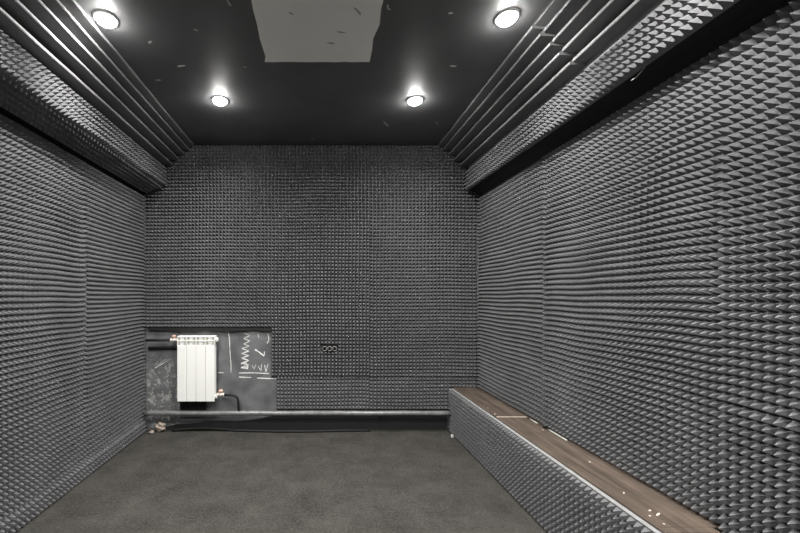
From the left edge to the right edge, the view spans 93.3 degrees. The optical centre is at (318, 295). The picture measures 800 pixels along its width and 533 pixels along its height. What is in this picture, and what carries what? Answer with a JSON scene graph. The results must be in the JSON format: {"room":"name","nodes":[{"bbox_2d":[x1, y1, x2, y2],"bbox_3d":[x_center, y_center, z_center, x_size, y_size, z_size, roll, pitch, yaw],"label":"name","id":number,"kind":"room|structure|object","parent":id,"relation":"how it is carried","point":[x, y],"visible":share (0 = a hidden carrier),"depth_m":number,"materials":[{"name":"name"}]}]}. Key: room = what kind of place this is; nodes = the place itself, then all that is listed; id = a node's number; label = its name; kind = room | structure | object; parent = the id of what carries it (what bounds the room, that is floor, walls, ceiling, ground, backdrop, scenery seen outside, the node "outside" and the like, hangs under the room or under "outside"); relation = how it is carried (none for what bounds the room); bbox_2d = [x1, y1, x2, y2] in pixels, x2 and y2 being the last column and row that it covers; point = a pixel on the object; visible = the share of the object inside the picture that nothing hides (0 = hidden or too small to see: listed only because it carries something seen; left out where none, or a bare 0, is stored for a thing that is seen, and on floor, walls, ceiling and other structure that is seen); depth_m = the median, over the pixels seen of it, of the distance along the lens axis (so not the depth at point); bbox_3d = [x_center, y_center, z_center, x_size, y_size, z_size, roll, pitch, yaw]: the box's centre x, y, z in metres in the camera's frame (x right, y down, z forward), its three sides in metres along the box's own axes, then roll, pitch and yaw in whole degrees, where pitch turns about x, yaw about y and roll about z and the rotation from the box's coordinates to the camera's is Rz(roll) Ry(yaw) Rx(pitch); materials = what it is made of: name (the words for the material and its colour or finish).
{"room":"studio","nodes":[
{"label":"studio","id":0,"kind":"room"},
{"bbox_2d":[0,113,143,416],"bbox_3d":[-1.635,-0.075,0.858,0.120,2.550,4.915,0,0,0],"label":"wall","id":1,"kind":"structure","parent":0,"point":[0,113],"depth_m":2.78,"materials":[{"name":"paint"}]},
{"bbox_2d":[0,114,86,519],"bbox_3d":[-1.544,0.102,1.726,0.060,1.973,1.412,0,0,0],"label":"sheet","id":2,"kind":"object","parent":1,"relation":"attached to","point":[42,436],"visible":1,"depth_m":2.03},
{"bbox_2d":[0,419,145,532],"bbox_3d":[-1.543,1.144,2.141,0.062,0.106,2.242,0,0,0],"label":"sheet","id":3,"kind":"object","parent":1,"relation":"attached to","point":[20,516],"visible":0.98,"depth_m":2.22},
{"bbox_2d":[0,72,161,193],"bbox_3d":[-1.460,-0.942,1.906,0.156,0.085,2.712,0,0,0],"label":"beam","id":4,"kind":"structure","parent":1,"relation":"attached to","point":[15,99],"depth_m":2.11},
{"bbox_2d":[0,107,163,194],"bbox_3d":[-1.480,-1.127,0.858,0.190,0.445,4.915,0,0,0],"label":"trim","id":5,"kind":"structure","parent":1,"relation":"attached to","point":[3,111],"depth_m":2.24,"materials":[{"name":"grey"}]},
{"bbox_2d":[82,164,144,458],"bbox_3d":[-1.548,0.102,2.849,0.053,1.973,0.826,0,0,0],"label":"sheet","id":6,"kind":"object","parent":1,"relation":"attached to","point":[114,214],"visible":0.99,"depth_m":2.76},
{"bbox_2d":[15,430,547,532],"bbox_3d":[-0.070,1.250,0.858,3.250,0.100,5.155,0,0,0],"label":"floor","id":7,"kind":"structure","parent":0,"point":[165,481],"depth_m":2.32,"materials":[{"name":"grey carpet"}]},
{"bbox_2d":[155,422,165,431],"bbox_3d":[-1.402,1.154,3.259,0.095,0.092,0.065,0,0,0],"label":"lump","id":8,"kind":"object","parent":7,"relation":"on","point":[160,426],"visible":1,"depth_m":3.24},
{"bbox_2d":[172,427,369,432],"bbox_3d":[-0.425,1.182,3.256,1.751,0.034,0.050,0,0,0],"label":"cable","id":9,"kind":"object","parent":7,"relation":"on","point":[191,428],"visible":1,"depth_m":3.25,"materials":[{"name":"black plastic"}]},
{"bbox_2d":[449,388,722,532],"bbox_3d":[1.286,1.001,2.264,0.294,0.397,2.003,0,0,0],"label":"bench","id":10,"kind":"object","parent":7,"relation":"on","point":[567,487],"visible":1,"depth_m":1.85,"materials":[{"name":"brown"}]},
{"bbox_2d":[144,327,463,429],"bbox_3d":[-0.070,-0.075,3.371,3.250,2.550,0.128,0,0,0],"label":"wall","id":11,"kind":"structure","parent":0,"point":[243,358],"depth_m":3.31,"materials":[{"name":"paint"}]},
{"bbox_2d":[0,30,166,185],"bbox_3d":[-1.359,-1.054,1.906,0.051,0.165,2.712,0,0,0],"label":"strip","id":12,"kind":"object","parent":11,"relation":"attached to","point":[16,64],"visible":1,"depth_m":2.00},
{"bbox_2d":[148,346,176,348],"bbox_3d":[-1.341,0.461,3.295,0.365,0.032,0.025,0,0,0],"label":"pipe","id":13,"kind":"object","parent":11,"relation":"attached to","point":[152,347],"visible":0.79,"depth_m":3.29,"materials":[{"name":"black"}]},
{"bbox_2d":[170,335,224,401],"bbox_3d":[-1.069,0.631,3.255,0.472,0.575,0.120,0,0,0],"label":"radiator","id":14,"kind":"object","parent":11,"relation":"attached to","point":[196,354],"visible":1,"depth_m":3.19,"materials":[{"name":"white metal"}]},
{"bbox_2d":[145,339,169,341],"bbox_3d":[-1.411,0.389,3.243,0.224,0.024,0.023,0,0,0],"label":"supply pipe","id":15,"kind":"object","parent":14,"relation":"attached to","point":[146,340],"visible":1,"depth_m":3.23,"materials":[{"name":"black"}]},
{"bbox_2d":[143,145,256,326],"bbox_3d":[-1.063,-0.533,3.288,1.018,1.627,0.053,0,0,0],"label":"sheet","id":16,"kind":"object","parent":11,"relation":"attached to","point":[200,227],"visible":0.9,"depth_m":3.29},
{"bbox_2d":[149,327,271,331],"bbox_3d":[-0.972,0.302,3.304,1.096,0.038,0.022,0,0,0],"label":"strip","id":17,"kind":"object","parent":11,"relation":"attached to","point":[177,329],"visible":1,"depth_m":3.29,"materials":[{"name":"black plastic"}]},
{"bbox_2d":[144,394,449,415],"bbox_3d":[-0.192,0.954,3.264,2.674,0.190,0.100,0,0,0],"label":"pipe","id":18,"kind":"object","parent":11,"relation":"attached to","point":[146,413],"visible":1,"depth_m":3.22,"materials":[{"name":"black metal"}]},
{"bbox_2d":[166,415,446,429],"bbox_3d":[-0.112,1.123,3.309,2.515,0.152,0.012,0,0,0],"label":"baseboard","id":19,"kind":"structure","parent":11,"relation":"attached to","point":[397,422],"depth_m":3.30,"materials":[{"name":"grey"}]},
{"bbox_2d":[257,145,368,375],"bbox_3d":[-0.052,-0.315,3.286,1.002,2.062,0.053,0,0,0],"label":"sheet","id":20,"kind":"object","parent":11,"relation":"attached to","point":[313,201],"visible":1,"depth_m":3.29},
{"bbox_2d":[277,376,368,408],"bbox_3d":[0.035,0.866,3.295,0.827,0.297,0.038,0,0,0],"label":"sheet","id":21,"kind":"object","parent":11,"relation":"attached to","point":[293,392],"visible":1,"depth_m":3.30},
{"bbox_2d":[322,345,336,351],"bbox_3d":[0.095,0.470,3.290,0.132,0.054,0.048,0,0,0],"label":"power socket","id":22,"kind":"object","parent":11,"relation":"attached to","point":[325,348],"visible":1,"depth_m":3.29,"materials":[{"name":"black plastic"}]},
{"bbox_2d":[369,377,478,408],"bbox_3d":[0.941,0.870,3.292,0.982,0.289,0.044,0,0,0],"label":"sheet","id":23,"kind":"object","parent":11,"relation":"attached to","point":[384,392],"visible":0.97,"depth_m":3.30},
{"bbox_2d":[369,145,478,376],"bbox_3d":[0.941,-0.312,3.288,0.982,2.068,0.053,0,0,0],"label":"sheet","id":24,"kind":"object","parent":11,"relation":"attached to","point":[423,219],"visible":0.98,"depth_m":3.30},
{"bbox_2d":[464,126,524,189],"bbox_3d":[1.298,-1.016,2.807,0.051,0.165,0.910,0,0,0],"label":"strip","id":25,"kind":"object","parent":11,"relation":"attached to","point":[509,148],"visible":1,"depth_m":2.70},
{"bbox_2d":[76,0,550,145],"bbox_3d":[-0.070,-1.399,0.858,3.250,0.101,5.155,0,0,0],"label":"ceiling","id":26,"kind":"structure","parent":0,"point":[187,53],"depth_m":2.23,"materials":[{"name":"black paint"}]},
{"bbox_2d":[0,0,193,164],"bbox_3d":[-1.247,-1.247,1.857,0.280,0.204,2.813,0,0,0],"label":"trap","id":27,"kind":"object","parent":26,"relation":"attached to","point":[59,34],"visible":0.95,"depth_m":1.99,"materials":[{"name":"grey plastic"}]},
{"bbox_2d":[92,9,118,27],"bbox_3d":[-1.034,-1.334,1.792,0.112,0.030,0.112,0,0,0],"label":"recessed light","id":28,"kind":"object","parent":26,"relation":"in","point":[105,18],"visible":1,"depth_m":1.77,"materials":[{"name":"white glass"}]},
{"bbox_2d":[212,95,227,105],"bbox_3d":[-0.680,-1.334,2.535,0.112,0.030,0.112,0,0,0],"label":"recessed light","id":29,"kind":"object","parent":26,"relation":"in","point":[220,100],"visible":1,"depth_m":2.51,"materials":[{"name":"white glass"}]},
{"bbox_2d":[251,0,382,61],"bbox_3d":[-0.005,-1.346,1.536,0.611,0.006,1.172,0,0,0],"label":"ceiling panel","id":30,"kind":"object","parent":26,"relation":"attached to","point":[289,30],"visible":1,"depth_m":1.85,"materials":[{"name":"grey"}]},
{"bbox_2d":[407,95,422,105],"bbox_3d":[0.659,-1.334,2.535,0.112,0.030,0.112,0,0,0],"label":"recessed light","id":31,"kind":"object","parent":26,"relation":"in","point":[414,100],"visible":1,"depth_m":2.51,"materials":[{"name":"white glass"}]},
{"bbox_2d":[494,8,519,26],"bbox_3d":[0.908,-1.334,1.782,0.112,0.030,0.112,0,0,0],"label":"recessed light","id":32,"kind":"object","parent":26,"relation":"in","point":[506,17],"visible":1,"depth_m":1.76,"materials":[{"name":"white glass"}]},
{"bbox_2d":[439,24,585,168],"bbox_3d":[1.191,-1.234,2.547,0.271,0.231,1.431,0,0,0],"label":"trap","id":33,"kind":"object","parent":26,"relation":"attached to","point":[537,68],"visible":0.98,"depth_m":2.25,"materials":[{"name":"grey plastic"}]},
{"bbox_2d":[533,0,667,68],"bbox_3d":[1.193,-1.236,1.139,0.268,0.227,1.379,0,0,0],"label":"trap","id":34,"kind":"object","parent":26,"relation":"attached to","point":[588,28],"visible":0.99,"depth_m":1.67,"materials":[{"name":"grey plastic"}]},
{"bbox_2d":[479,5,787,387],"bbox_3d":[1.495,-0.075,0.858,0.120,2.550,4.915,0,0,0],"label":"wall","id":35,"kind":"structure","parent":0,"point":[539,160],"depth_m":2.75,"materials":[{"name":"paint"}]},
{"bbox_2d":[477,159,546,422],"bbox_3d":[1.408,-0.028,2.783,0.052,1.668,0.959,0,0,0],"label":"sheet","id":36,"kind":"object","parent":35,"relation":"attached to","point":[511,360],"visible":0.98,"depth_m":2.66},
{"bbox_2d":[467,0,792,195],"bbox_3d":[1.380,-1.120,0.858,0.110,0.460,4.915,0,0,0],"label":"beam","id":37,"kind":"structure","parent":35,"relation":"attached to","point":[739,18],"depth_m":1.53,"materials":[{"name":"grey"}]},
{"bbox_2d":[520,0,739,149],"bbox_3d":[1.297,-1.015,1.399,0.054,0.170,1.899,0,0,0],"label":"strip","id":38,"kind":"object","parent":35,"relation":"attached to","point":[671,23],"visible":1,"depth_m":1.55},
{"bbox_2d":[542,49,728,523],"bbox_3d":[1.406,-0.035,1.797,0.056,1.681,1.010,0,0,0],"label":"sheet","id":39,"kind":"object","parent":35,"relation":"attached to","point":[632,218],"visible":1,"depth_m":1.59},
{"bbox_2d":[717,0,799,420],"bbox_3d":[1.403,-0.254,0.795,0.063,1.243,0.990,0,0,0],"label":"sheet","id":40,"kind":"object","parent":35,"relation":"attached to","point":[760,67],"visible":1,"depth_m":1.17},
{"bbox_2d":[718,403,799,532],"bbox_3d":[1.402,0.784,0.794,0.064,0.824,0.988,0,0,0],"label":"sheet","id":41,"kind":"object","parent":35,"relation":"attached to","point":[761,451],"visible":1,"depth_m":1.17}
]}

